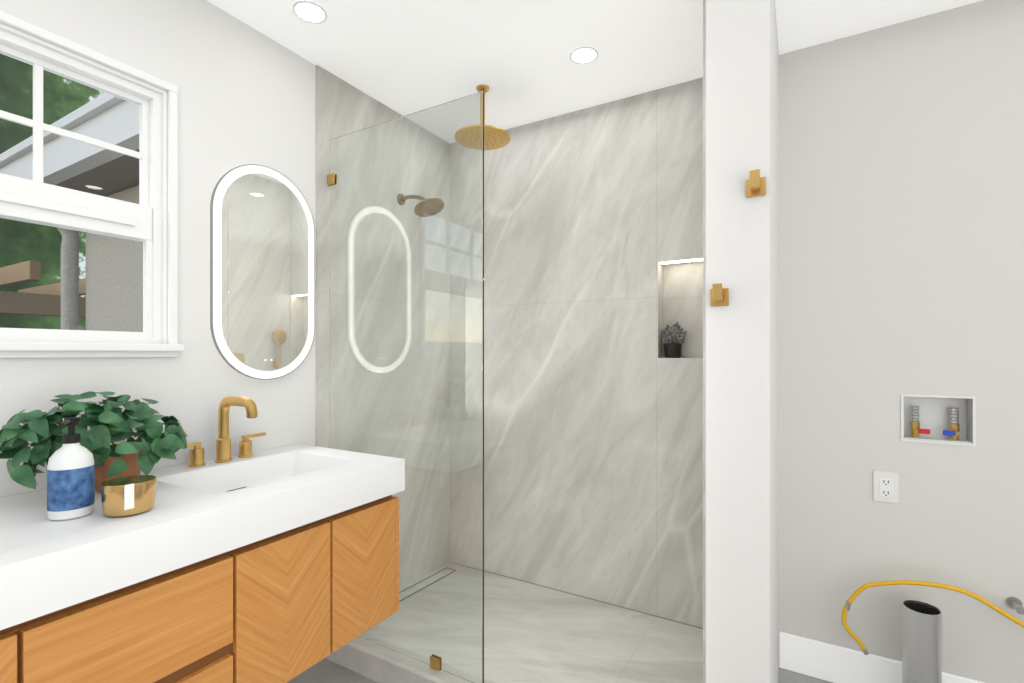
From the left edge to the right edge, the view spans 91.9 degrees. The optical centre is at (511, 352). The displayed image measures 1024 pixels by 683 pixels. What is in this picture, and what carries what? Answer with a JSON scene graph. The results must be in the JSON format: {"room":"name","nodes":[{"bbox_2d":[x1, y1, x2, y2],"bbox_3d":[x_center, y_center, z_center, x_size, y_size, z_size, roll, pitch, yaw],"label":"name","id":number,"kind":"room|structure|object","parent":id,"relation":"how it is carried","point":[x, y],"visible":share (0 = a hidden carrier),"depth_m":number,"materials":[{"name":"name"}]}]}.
{"room":"bathroom","nodes":[
{"label":"bathroom","id":0,"kind":"room"},
{"bbox_2d":[0,0,315,496],"bbox_3d":[-1.789,0.030,0.604,0.150,2.500,3.545,0,0,30],"label":"wall","id":1,"kind":"structure","parent":0,"point":[246,94],"depth_m":1.69,"materials":[{"name":"white paint"}]},
{"bbox_2d":[0,10,184,357],"bbox_3d":[-1.371,-0.430,1.263,0.170,0.886,0.915,0,0,30],"label":"window unit","id":2,"kind":"structure","parent":1,"relation":"in","point":[83,207],"depth_m":1.44,"materials":[{"name":"white"}]},
{"bbox_2d":[0,444,404,682],"bbox_3d":[-1.029,0.637,1.183,0.577,0.535,1.609,0,0,30],"label":"bathroom vanity","id":3,"kind":"object","parent":1,"relation":"attached to","point":[277,565],"visible":0.9,"depth_m":1.21,"materials":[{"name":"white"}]},
{"bbox_2d":[47,417,94,520],"bbox_3d":[-1.000,0.258,1.124,0.081,0.222,0.081,0,0,30],"label":"soap bottle","id":4,"kind":"object","parent":3,"relation":"on","point":[70,480],"visible":1,"depth_m":1.10,"materials":[{"name":"white"}]},
{"bbox_2d":[0,391,187,491],"bbox_3d":[-1.052,0.235,1.304,0.317,0.269,0.447,0,0,30],"label":"potted plant","id":5,"kind":"object","parent":3,"relation":"on","point":[108,422],"visible":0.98,"depth_m":1.23,"materials":[{"name":"green plant"}]},
{"bbox_2d":[100,475,156,516],"bbox_3d":[-0.891,0.332,1.153,0.104,0.075,0.104,0,0,30],"label":"candle tin","id":6,"kind":"object","parent":3,"relation":"on","point":[126,496],"visible":1,"depth_m":1.12,"materials":[{"name":"gold metal"}]},
{"bbox_2d":[187,396,265,466],"bbox_3d":[-0.922,0.257,1.656,0.214,0.225,0.315,0,0,30],"label":"faucet","id":7,"kind":"object","parent":3,"relation":"on","point":[223,450],"visible":1,"depth_m":1.67,"materials":[{"name":"gold metal"}]},
{"bbox_2d":[210,164,314,379],"bbox_3d":[-0.937,-0.302,1.885,0.033,0.807,0.417,0,0,30],"label":"led mirror","id":8,"kind":"object","parent":1,"relation":"attached to","point":[262,276],"visible":0.98,"depth_m":1.85,"materials":[{"name":"white mirror"}]},
{"bbox_2d":[316,65,402,447],"bbox_3d":[-0.623,0.030,2.597,0.160,2.500,1.073,0,0,30],"label":"tiled wall","id":9,"kind":"structure","parent":0,"point":[343,107],"depth_m":2.13,"materials":[{"name":"grey tile"}]},
{"bbox_2d":[287,658,832,682],"bbox_3d":[0.102,1.330,0.125,3.900,0.100,4.618,0,0,30],"label":"floor","id":10,"kind":"structure","parent":0,"point":[324,670],"depth_m":1.96,"materials":[{"name":"tile"}]},
{"bbox_2d":[326,570,702,682],"bbox_3d":[0.061,1.228,2.116,1.506,0.105,0.918,0,0,30],"label":"shower pan","id":11,"kind":"object","parent":10,"relation":"on","point":[535,633],"visible":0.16,"depth_m":2.02,"materials":[{"name":"stone"}]},
{"bbox_2d":[327,91,483,682],"bbox_3d":[-0.447,0.128,1.945,0.800,2.099,0.022,0,0,30],"label":"glass panel","id":12,"kind":"object","parent":11,"relation":"on","point":[406,287],"visible":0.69,"depth_m":1.88,"materials":[{"name":"clear glass"}]},
{"bbox_2d":[902,600,941,682],"bbox_3d":[1.384,1.069,1.673,0.104,0.420,0.104,0,0,30],"label":"duct","id":13,"kind":"object","parent":10,"relation":"on","point":[921,642],"visible":1,"depth_m":1.64,"materials":[{"name":"silver metal"}]},
{"bbox_2d":[484,77,702,627],"bbox_3d":[0.334,0.030,2.575,1.516,2.500,0.150,0,0,30],"label":"tiled wall","id":14,"kind":"structure","parent":0,"point":[593,428],"depth_m":2.43,"materials":[{"name":"grey tile"}]},
{"bbox_2d":[661,321,686,357],"bbox_3d":[0.752,-0.063,2.304,0.125,0.170,0.082,0,0,30],"label":"potted plant","id":15,"kind":"object","parent":14,"relation":"in","point":[672,338],"visible":0.98,"depth_m":2.29,"materials":[{"name":"grey plant"}]},
{"bbox_2d":[661,259,702,263],"bbox_3d":[0.815,-0.417,2.231,0.280,0.006,0.020,0,0,30],"label":"led","id":16,"kind":"object","parent":14,"relation":"attached to","point":[681,261],"visible":0.64,"depth_m":2.25,"materials":[{"name":"white plastic"}]},
{"bbox_2d":[207,0,982,129],"bbox_3d":[0.102,-1.270,0.125,3.900,0.100,4.618,0,0,30],"label":"ceiling","id":17,"kind":"structure","parent":0,"point":[404,57],"depth_m":1.94,"materials":[{"name":"white paint"}]},
{"bbox_2d":[292,1,326,23],"bbox_3d":[-0.722,-1.218,1.771,0.116,0.004,0.116,0,0,-15],"label":"recessed light","id":18,"kind":"object","parent":17,"relation":"in","point":[311,12],"depth_m":1.77,"materials":[{"name":"white plastic"}]},
{"bbox_2d":[476,85,509,149],"bbox_3d":[-0.134,-1.100,2.279,0.254,0.240,0.254,0,0,30],"label":"shower head","id":19,"kind":"object","parent":17,"relation":"hanging from","point":[495,137],"visible":0.54,"depth_m":2.27},
{"bbox_2d":[570,46,597,63],"bbox_3d":[0.295,-1.218,2.027,0.116,0.004,0.116,0,0,-15],"label":"recessed light","id":20,"kind":"object","parent":17,"relation":"in","point":[584,54],"depth_m":2.03,"materials":[{"name":"white plastic"}]},
{"bbox_2d":[706,0,778,682],"bbox_3d":[0.883,0.030,1.839,0.174,2.500,0.868,0,0,30],"label":"partition wall","id":21,"kind":"structure","parent":0,"point":[742,386],"depth_m":1.47,"materials":[{"name":"white paint"}]},
{"bbox_2d":[703,0,705,682],"bbox_3d":[0.769,0.030,1.826,0.010,2.500,0.706,0,0,30],"label":"shower tile","id":22,"kind":"structure","parent":21,"relation":"attached to","point":[704,341],"depth_m":1.52,"materials":[{"name":"grey tile"}]},
{"bbox_2d":[710,283,728,305],"bbox_3d":[0.611,-0.172,1.465,0.052,0.062,0.052,0,0,30],"label":"robe hook","id":23,"kind":"object","parent":21,"relation":"attached to","point":[719,296],"depth_m":1.47,"materials":[{"name":"gold metal"}]},
{"bbox_2d":[746,169,765,197],"bbox_3d":[0.696,-0.486,1.416,0.052,0.062,0.052,0,0,30],"label":"robe hook","id":24,"kind":"object","parent":21,"relation":"attached to","point":[755,187],"depth_m":1.42,"materials":[{"name":"gold metal"}]},
{"bbox_2d":[779,0,1023,682],"bbox_3d":[2.016,0.030,1.575,2.050,2.500,0.150,0,0,30],"label":"wall","id":25,"kind":"structure","parent":0,"point":[901,207],"depth_m":1.82,"materials":[{"name":"white paint"}]},
{"bbox_2d":[779,631,986,682],"bbox_3d":[1.910,1.208,1.541,1.899,0.145,0.014,0,0,30],"label":"baseboard","id":26,"kind":"structure","parent":25,"relation":"attached to","point":[829,662],"depth_m":1.91,"materials":[{"name":"white wood"}]},
{"bbox_2d":[873,470,898,503],"bbox_3d":[1.394,0.499,1.845,0.077,0.114,0.008,0,0,30],"label":"electrical outlet","id":27,"kind":"object","parent":25,"relation":"attached to","point":[885,486],"visible":1,"depth_m":1.84,"materials":[{"name":"white plastic"}]},
{"bbox_2d":[841,580,1023,654],"bbox_3d":[1.557,0.942,1.692,0.724,0.308,0.108,0,0,30],"label":"gas hose","id":28,"kind":"object","parent":25,"relation":"attached to","point":[1016,604],"visible":1,"depth_m":1.71,"materials":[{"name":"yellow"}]},
{"bbox_2d":[901,394,975,445],"bbox_3d":[1.542,0.237,1.805,0.207,0.173,0.078,0,0,30],"label":"washer outlet box","id":29,"kind":"object","parent":25,"relation":"in","point":[937,419],"visible":1,"depth_m":1.82,"materials":[{"name":"white plastic"}]}
]}

